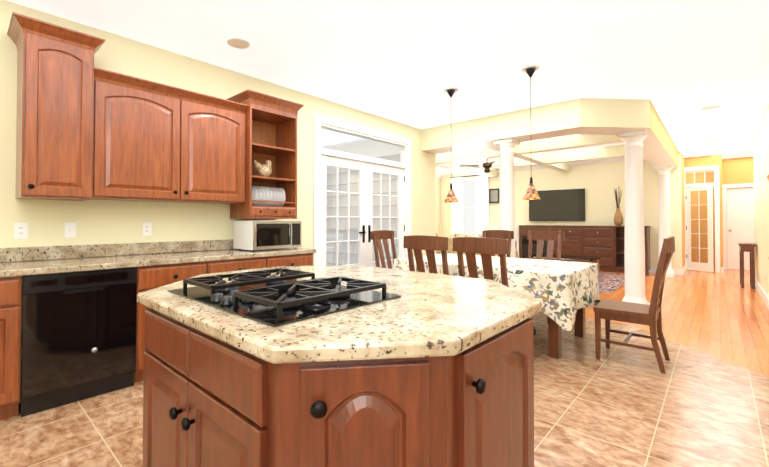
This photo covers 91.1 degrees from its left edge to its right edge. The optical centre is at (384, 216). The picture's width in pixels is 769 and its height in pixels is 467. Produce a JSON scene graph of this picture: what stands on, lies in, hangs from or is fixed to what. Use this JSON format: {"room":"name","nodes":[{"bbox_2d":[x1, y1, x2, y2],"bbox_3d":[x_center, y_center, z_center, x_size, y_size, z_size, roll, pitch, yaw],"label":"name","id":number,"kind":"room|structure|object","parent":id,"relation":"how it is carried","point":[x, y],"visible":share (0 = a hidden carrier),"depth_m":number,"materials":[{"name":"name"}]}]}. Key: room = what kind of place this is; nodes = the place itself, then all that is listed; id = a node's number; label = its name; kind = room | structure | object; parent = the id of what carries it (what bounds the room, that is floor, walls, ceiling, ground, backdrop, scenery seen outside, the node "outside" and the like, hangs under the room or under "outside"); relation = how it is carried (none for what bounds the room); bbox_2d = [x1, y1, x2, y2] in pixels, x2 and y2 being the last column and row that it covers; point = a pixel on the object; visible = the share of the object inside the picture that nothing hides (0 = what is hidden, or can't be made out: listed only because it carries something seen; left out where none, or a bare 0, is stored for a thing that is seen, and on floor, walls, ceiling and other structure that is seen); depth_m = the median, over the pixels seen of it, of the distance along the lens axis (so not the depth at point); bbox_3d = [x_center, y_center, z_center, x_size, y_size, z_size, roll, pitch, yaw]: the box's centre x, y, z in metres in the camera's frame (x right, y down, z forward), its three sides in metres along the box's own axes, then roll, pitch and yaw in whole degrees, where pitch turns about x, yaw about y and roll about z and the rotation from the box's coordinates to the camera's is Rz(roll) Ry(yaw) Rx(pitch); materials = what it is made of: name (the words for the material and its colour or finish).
{"room":"kitchen","nodes":[
{"label":"kitchen","id":0,"kind":"room"},
{"bbox_2d":[0,0,435,262],"bbox_3d":[-1.555,-0.133,4.078,0.120,2.790,7.360,-1,-1,41],"label":"wall","id":1,"kind":"structure","parent":0,"point":[108,221],"depth_m":3.42,"materials":[{"name":"beige paint"}]},
{"bbox_2d":[14,223,27,238],"bbox_3d":[-2.645,0.104,2.742,0.008,0.116,0.072,-1,-1,41],"label":"electrical outlet plate","id":2,"kind":"object","parent":1,"relation":"attached to","point":[20,230],"depth_m":2.74,"materials":[{"name":"white plastic"}]},
{"bbox_2d":[15,28,98,200],"bbox_3d":[-2.398,-0.676,2.749,0.380,1.100,0.380,-1,-1,41],"label":"upper cabinet","id":3,"kind":"object","parent":1,"relation":"attached to","point":[86,129],"depth_m":2.62,"materials":[{"name":"brown wood"}]},
{"bbox_2d":[64,223,75,237],"bbox_3d":[-2.457,0.107,2.949,0.016,0.116,0.072,-1,-1,41],"label":"electrical outlet plate","id":4,"kind":"object","parent":1,"relation":"attached to","point":[69,228],"depth_m":2.95,"materials":[{"name":"white plastic"}]},
{"bbox_2d":[142,222,151,235],"bbox_3d":[-2.109,0.113,3.349,0.008,0.116,0.072,-1,-1,41],"label":"electrical outlet plate","id":5,"kind":"object","parent":1,"relation":"attached to","point":[146,226],"depth_m":3.34,"materials":[{"name":"white plastic"}]},
{"bbox_2d":[95,76,246,203],"bbox_3d":[-1.884,-0.575,3.361,0.340,0.885,1.216,-1,-1,41],"label":"upper cabinet","id":6,"kind":"object","parent":1,"relation":"attached to","point":[154,146],"depth_m":3.17,"materials":[{"name":"brown wood"}]},
{"bbox_2d":[230,96,270,218],"bbox_3d":[-1.392,-0.553,3.866,0.408,1.155,0.191,-1,-1,41],"label":"upper cabinet","id":7,"kind":"object","parent":1,"relation":"attached to","point":[258,111],"depth_m":3.80,"materials":[{"name":"brown wood"}]},
{"bbox_2d":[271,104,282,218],"bbox_3d":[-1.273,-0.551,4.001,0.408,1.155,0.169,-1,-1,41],"label":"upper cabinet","id":8,"kind":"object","parent":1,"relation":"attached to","point":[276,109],"depth_m":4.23,"materials":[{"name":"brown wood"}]},
{"bbox_2d":[254,158,272,176],"bbox_3d":[-1.282,-0.513,3.999,0.120,0.226,0.219,-1,-1,41],"label":"rooster figurine","id":9,"kind":"object","parent":8,"relation":"in","point":[265,169],"visible":0.92,"depth_m":3.96,"materials":[{"name":"ceramic"}]},
{"bbox_2d":[313,114,411,265],"bbox_3d":[-0.268,0.002,5.514,0.144,2.560,2.020,-1,-1,41],"label":"door frame","id":10,"kind":"structure","parent":1,"relation":"attached to","point":[343,127],"depth_m":5.19,"materials":[{"name":"white wood"}]},
{"bbox_2d":[321,127,404,268],"bbox_3d":[-0.266,0.051,5.511,0.083,2.418,1.780,-1,-1,41],"label":"french door","id":11,"kind":"structure","parent":1,"relation":"in","point":[365,170],"depth_m":5.46,"materials":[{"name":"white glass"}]},
{"bbox_2d":[321,128,399,267],"bbox_3d":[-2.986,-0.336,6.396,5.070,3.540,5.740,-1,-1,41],"label":"window glass","id":12,"kind":"object","parent":11,"relation":"attached to","point":[341,210],"depth_m":7.66,"materials":[{"name":"clear glass"}]},
{"bbox_2d":[0,312,768,466],"bbox_3d":[0.306,1.264,1.996,5.640,0.060,6.970,-1,-1,41],"label":"floor","id":13,"kind":"structure","parent":0,"point":[615,405],"depth_m":2.32,"materials":[{"name":"beige tile"}]},
{"bbox_2d":[0,276,21,419],"bbox_3d":[-2.615,0.801,2.301,0.620,0.874,0.523,-1,-1,41],"label":"base cabinet","id":14,"kind":"object","parent":13,"relation":"on","point":[10,287],"depth_m":2.26,"materials":[{"name":"brown wood"}]},
{"bbox_2d":[19,267,136,416],"bbox_3d":[-2.233,0.808,2.722,0.620,0.872,0.608,-1,-1,41],"label":"dishwasher","id":15,"kind":"object","parent":13,"relation":"on","point":[78,335],"visible":0.9,"depth_m":2.50,"materials":[{"name":"black"}]},
{"bbox_2d":[134,257,267,382],"bbox_3d":[-1.688,0.816,3.352,0.620,0.874,1.052,-1,-1,41],"label":"base cabinet","id":16,"kind":"object","parent":13,"relation":"on","point":[152,277],"depth_m":2.90,"materials":[{"name":"brown wood"}]},
{"bbox_2d":[143,307,258,466],"bbox_3d":[-0.211,0.793,1.682,0.885,0.874,1.279,-1,-1,41],"label":"base cabinet","id":17,"kind":"object","parent":13,"relation":"on","point":[209,401],"depth_m":1.16,"materials":[{"name":"brown wood"}]},
{"bbox_2d":[137,265,541,363],"bbox_3d":[-0.237,0.334,1.711,1.660,0.040,1.295,-1,-1,41],"label":"countertop","id":18,"kind":"structure","parent":17,"relation":"on","point":[425,314],"depth_m":1.12,"materials":[{"name":"beige stone"}]},
{"bbox_2d":[168,268,400,326],"bbox_3d":[-0.415,0.282,1.502,0.790,0.055,0.555,-1,-1,41],"label":"cooktop","id":19,"kind":"object","parent":18,"relation":"in","point":[288,296],"visible":1,"depth_m":1.34,"materials":[{"name":"black metal"}]},
{"bbox_2d":[268,253,312,266],"bbox_3d":[-1.156,0.824,3.955,0.620,0.874,0.556,-1,-1,41],"label":"base cabinet","id":20,"kind":"object","parent":13,"relation":"on","point":[296,259],"depth_m":3.76,"materials":[{"name":"brown wood"}]},
{"bbox_2d":[0,239,315,277],"bbox_3d":[-1.982,0.300,3.015,0.633,0.144,3.110,-1,-1,41],"label":"countertop","id":21,"kind":"structure","parent":20,"relation":"on","point":[19,261],"depth_m":2.98,"materials":[{"name":"beige stone"}]},
{"bbox_2d":[233,221,301,250],"bbox_3d":[-1.213,0.194,3.958,0.425,0.296,0.560,-1,-1,41],"label":"microwave","id":22,"kind":"object","parent":21,"relation":"on","point":[255,235],"visible":1,"depth_m":3.79,"materials":[{"name":"white metal"}]},
{"bbox_2d":[370,230,396,268],"bbox_3d":[0.152,0.736,5.093,0.559,1.082,0.470,-1,-1,41],"label":"chair","id":23,"kind":"object","parent":13,"relation":"on","point":[377,236],"visible":0.33,"depth_m":5.23,"materials":[{"name":"brown wood"}]},
{"bbox_2d":[259,316,536,466],"bbox_3d":[0.243,0.787,1.267,0.345,0.874,1.256,-1,-1,41],"label":"base cabinet","id":24,"kind":"object","parent":13,"relation":"on","point":[473,407],"depth_m":0.92,"materials":[{"name":"brown wood"}]},
{"bbox_2d":[403,235,448,274],"bbox_3d":[0.518,0.714,3.544,0.470,1.082,0.559,-1,-1,41],"label":"chair","id":25,"kind":"object","parent":13,"relation":"on","point":[417,244],"visible":0.23,"depth_m":3.34,"materials":[{"name":"brown wood"}]},
{"bbox_2d":[453,237,507,286],"bbox_3d":[0.910,0.709,3.172,0.470,1.082,0.559,-1,-1,41],"label":"chair","id":26,"kind":"object","parent":13,"relation":"on","point":[484,247],"visible":0.38,"depth_m":2.96,"materials":[{"name":"brown wood"}]},
{"bbox_2d":[393,253,600,358],"bbox_3d":[1.196,0.882,4.201,2.068,0.764,1.291,-1,-1,41],"label":"dining table","id":27,"kind":"object","parent":13,"relation":"on","point":[565,293],"visible":0.6,"depth_m":3.40,"materials":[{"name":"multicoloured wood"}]},
{"bbox_2d":[482,230,513,256],"bbox_3d":[1.474,0.738,5.247,0.470,1.082,0.559,-1,-1,41],"label":"chair","id":28,"kind":"object","parent":13,"relation":"on","point":[504,234],"visible":0.15,"depth_m":5.41,"materials":[{"name":"brown wood"}]},
{"bbox_2d":[527,231,563,322],"bbox_3d":[1.963,0.731,4.789,0.470,1.082,0.559,-1,-1,41],"label":"chair","id":29,"kind":"object","parent":13,"relation":"on","point":[550,237],"visible":0.35,"depth_m":4.97,"materials":[{"name":"brown wood"}]},
{"bbox_2d":[593,236,674,373],"bbox_3d":[2.191,0.711,3.295,0.559,1.082,0.470,-1,-1,41],"label":"chair","id":30,"kind":"object","parent":13,"relation":"on","point":[608,311],"visible":1,"depth_m":3.20,"materials":[{"name":"brown wood"}]},
{"bbox_2d":[7,0,768,161],"bbox_3d":[2.431,-1.546,6.408,9.600,0.100,16.500,-1,-1,41],"label":"ceiling","id":31,"kind":"structure","parent":0,"point":[680,64],"depth_m":3.49,"materials":[{"name":"white paint"}]},
{"bbox_2d":[227,38,249,48],"bbox_3d":[-1.296,-1.533,3.348,0.189,0.008,0.189,0,-1,32],"label":"recessed light","id":32,"kind":"object","parent":31,"relation":"in","point":[238,43],"depth_m":3.34,"materials":[{"name":"white"}]},
{"bbox_2d":[444,87,457,202],"bbox_3d":[0.798,-0.844,4.518,0.176,1.354,0.176,-1,-1,41],"label":"pendant light","id":33,"kind":"object","parent":31,"relation":"hanging from","point":[451,197],"visible":1,"depth_m":4.48,"materials":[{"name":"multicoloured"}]},
{"bbox_2d":[459,159,517,172],"bbox_3d":[2.451,-1.241,8.918,1.324,0.440,1.265,-1,-1,41],"label":"ceiling fan","id":34,"kind":"object","parent":31,"relation":"hanging from","point":[487,165],"visible":0.81,"depth_m":8.82,"materials":[{"name":"brown metal"}]},
{"bbox_2d":[436,134,624,176],"bbox_3d":[2.429,-1.342,8.867,5.940,0.239,5.110,-1,-1,41],"label":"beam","id":35,"kind":"structure","parent":31,"relation":"attached to","point":[530,153],"depth_m":8.10,"materials":[{"name":"white paint"}]},
{"bbox_2d":[522,65,539,199],"bbox_3d":[1.511,-0.852,3.889,0.176,1.354,0.176,-1,-1,41],"label":"pendant light","id":36,"kind":"object","parent":31,"relation":"hanging from","point":[531,193],"visible":1,"depth_m":3.86,"materials":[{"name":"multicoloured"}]},
{"bbox_2d":[421,98,678,167],"bbox_3d":[3.648,-1.295,7.512,3.160,0.369,5.530,-1,-1,41],"label":"soffit","id":37,"kind":"structure","parent":31,"relation":"attached to","point":[594,116],"depth_m":5.29,"materials":[{"name":"beige paint"}]},
{"bbox_2d":[702,106,719,109],"bbox_3d":[4.537,-1.507,5.243,0.189,0.008,0.189,0,-1,17],"label":"recessed light","id":38,"kind":"object","parent":31,"relation":"in","point":[709,107],"depth_m":5.22,"materials":[{"name":"white"}]},
{"bbox_2d":[436,177,439,235],"bbox_3d":[0.157,-0.040,10.854,0.120,2.790,5.070,-1,-1,41],"label":"wall","id":39,"kind":"structure","parent":0,"point":[437,179],"depth_m":12.63,"materials":[{"name":"beige paint"}]},
{"bbox_2d":[440,151,681,268],"bbox_3d":[4.287,-0.042,10.698,6.520,2.790,0.120,-1,-1,41],"label":"wall","id":40,"kind":"structure","parent":0,"point":[600,183],"depth_m":9.62,"materials":[{"name":"beige paint"}]},
{"bbox_2d":[450,175,487,236],"bbox_3d":[2.673,0.003,11.922,1.400,2.572,0.036,-1,-1,41],"label":"curtain","id":41,"kind":"object","parent":40,"relation":"hanging from","point":[481,206],"visible":0.62,"depth_m":11.74,"materials":[{"name":"white fabric"}]},
{"bbox_2d":[463,177,488,236],"bbox_3d":[2.759,-0.290,11.970,1.250,1.860,0.100,-1,-1,41],"label":"window","id":42,"kind":"structure","parent":40,"relation":"in","point":[469,206],"depth_m":12.03,"materials":[{"name":"glass"}]},
{"bbox_2d":[489,188,498,202],"bbox_3d":[3.332,-0.617,11.446,0.330,0.440,0.030,-1,-1,41],"label":"picture frame","id":43,"kind":"object","parent":40,"relation":"attached to","point":[493,195],"visible":0.86,"depth_m":11.43,"materials":[{"name":"black"}]},
{"bbox_2d":[441,157,643,177],"bbox_3d":[4.093,-1.381,10.754,5.940,0.109,0.080,-1,-1,41],"label":"crown molding","id":44,"kind":"structure","parent":40,"relation":"attached to","point":[610,160],"depth_m":10.01,"materials":[{"name":"white wood"}]},
{"bbox_2d":[529,188,584,220],"bbox_3d":[4.658,-0.293,10.245,1.440,0.840,0.050,-1,-1,41],"label":"screen","id":45,"kind":"object","parent":40,"relation":"attached to","point":[560,205],"visible":0.86,"depth_m":10.17,"materials":[{"name":"black"}]},
{"bbox_2d":[649,267,682,274],"bbox_3d":[4.292,1.286,10.585,6.415,0.130,0.015,-1,-1,41],"label":"baseboard","id":46,"kind":"structure","parent":40,"relation":"attached to","point":[653,270],"depth_m":8.54,"materials":[{"name":"white wood"}]},
{"bbox_2d":[585,263,768,377],"bbox_3d":[3.920,1.347,8.056,9.440,0.060,11.840,-1,-1,41],"label":"floor","id":47,"kind":"structure","parent":0,"point":[724,316],"depth_m":4.84,"materials":[{"name":"brown wood"}]},
{"bbox_2d":[484,226,519,257],"bbox_3d":[3.479,0.822,10.995,1.060,1.070,0.445,-1,-1,41],"label":"base cabinet","id":48,"kind":"object","parent":47,"relation":"on","point":[517,237],"visible":0.21,"depth_m":10.53,"materials":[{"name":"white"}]},
{"bbox_2d":[493,138,519,257],"bbox_3d":[1.845,0.075,5.676,0.310,2.419,0.310,-1,-1,41],"label":"column","id":49,"kind":"structure","parent":47,"relation":"on","point":[506,147],"depth_m":5.59,"materials":[{"name":"white paint"}]},
{"bbox_2d":[519,225,650,274],"bbox_3d":[4.974,0.788,9.622,2.960,1.100,0.527,-1,-1,41],"label":"sideboard","id":50,"kind":"object","parent":47,"relation":"on","point":[605,244],"visible":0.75,"depth_m":9.23,"materials":[{"name":"brown wood"}]},
{"bbox_2d":[614,186,622,225],"bbox_3d":[5.628,-0.249,9.077,0.200,0.957,0.200,-1,-1,41],"label":"vase","id":51,"kind":"object","parent":50,"relation":"on","point":[618,218],"visible":1,"depth_m":9.04,"materials":[{"name":"ceramic"}]},
{"bbox_2d":[598,273,624,292],"bbox_3d":[3.155,1.321,8.664,4.050,0.008,2.700,-1,-1,41],"label":"rug","id":52,"kind":"object","parent":47,"relation":"on","point":[609,283],"visible":0.14,"depth_m":7.40,"materials":[{"name":"multicoloured fabric"}]},
{"bbox_2d":[436,233,517,257],"bbox_3d":[1.627,0.839,8.185,2.260,0.941,1.010,-1,-1,41],"label":"sofa","id":53,"kind":"object","parent":52,"relation":"on","point":[450,243],"visible":0.15,"depth_m":7.80,"materials":[{"name":"fabric"}]},
{"bbox_2d":[531,254,600,276],"bbox_3d":[3.944,1.092,8.238,1.260,0.436,0.760,-1,-1,41],"label":"coffee table","id":54,"kind":"object","parent":52,"relation":"on","point":[590,259],"visible":0.42,"depth_m":8.04,"materials":[{"name":"brown wood"}]},
{"bbox_2d":[619,130,649,304],"bbox_3d":[3.428,0.068,5.173,0.310,2.419,0.310,-1,-1,41],"label":"column","id":55,"kind":"structure","parent":47,"relation":"on","point":[634,248],"depth_m":5.09,"materials":[{"name":"white paint"}]},
{"bbox_2d":[655,165,673,277],"bbox_3d":[6.191,0.111,8.335,0.310,2.419,0.310,-1,-1,41],"label":"column","id":56,"kind":"structure","parent":47,"relation":"on","point":[664,218],"depth_m":8.26,"materials":[{"name":"white paint"}]},
{"bbox_2d":[738,242,755,288],"bbox_3d":[6.721,0.902,6.990,0.220,0.800,0.600,-1,-1,41],"label":"console table","id":57,"kind":"object","parent":47,"relation":"on","point":[746,247],"visible":1,"depth_m":6.82,"materials":[{"name":"brown wood"}]},
{"bbox_2d":[681,153,684,268],"bbox_3d":[7.107,-0.065,9.057,0.120,2.790,1.150,-1,-1,41],"label":"wall","id":58,"kind":"structure","parent":0,"point":[682,158],"depth_m":8.93,"materials":[{"name":"yellow paint"}]},
{"bbox_2d":[685,155,714,262],"bbox_3d":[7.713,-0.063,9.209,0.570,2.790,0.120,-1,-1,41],"label":"wall","id":59,"kind":"structure","parent":0,"point":[699,161],"depth_m":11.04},
{"bbox_2d":[686,186,713,271],"bbox_3d":[7.614,0.304,9.129,0.064,2.030,0.532,0,-1,-27],"label":"glass door","id":60,"kind":"structure","parent":59,"relation":"in","point":[698,266],"depth_m":9.12,"materials":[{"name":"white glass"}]},
{"bbox_2d":[684,165,719,271],"bbox_3d":[7.701,0.062,9.201,0.720,2.540,0.145,-1,-1,41],"label":"door frame","id":61,"kind":"structure","parent":59,"relation":"attached to","point":[704,169],"depth_m":8.97,"materials":[{"name":"white wood"}]},
{"bbox_2d":[715,154,723,271],"bbox_3d":[8.238,-0.062,9.259,0.150,2.790,0.890,-1,-1,41],"label":"wall","id":62,"kind":"structure","parent":0,"point":[719,161],"depth_m":8.92,"materials":[{"name":"yellow paint"}]},
{"bbox_2d":[724,157,753,187],"bbox_3d":[9.400,-0.066,8.921,2.340,2.790,0.120,-1,-1,41],"label":"wall","id":63,"kind":"structure","parent":0,"point":[736,170],"depth_m":9.37,"materials":[{"name":"yellow paint"}]},
{"bbox_2d":[722,183,753,268],"bbox_3d":[8.910,0.263,9.252,0.940,2.140,0.025,-1,-1,41],"label":"door frame","id":64,"kind":"structure","parent":63,"relation":"attached to","point":[724,186],"depth_m":9.52,"materials":[{"name":"white wood"}]},
{"bbox_2d":[726,187,754,269],"bbox_3d":[8.935,0.305,9.280,0.750,2.040,0.089,-1,-1,41],"label":"hall door","id":65,"kind":"structure","parent":63,"relation":"in","point":[740,214],"depth_m":9.38,"materials":[{"name":"white wood"}]},
{"bbox_2d":[753,105,768,296],"bbox_3d":[6.176,-0.105,6.098,0.120,2.790,3.020,-1,-1,41],"label":"wall","id":66,"kind":"structure","parent":0,"point":[761,171],"depth_m":5.87,"materials":[{"name":"beige paint"}]},
{"bbox_2d":[755,278,768,308],"bbox_3d":[6.088,1.225,6.068,0.035,0.130,2.915,-1,-1,41],"label":"baseboard","id":67,"kind":"structure","parent":66,"relation":"attached to","point":[763,294],"depth_m":5.91,"materials":[{"name":"white wood"}]}
]}

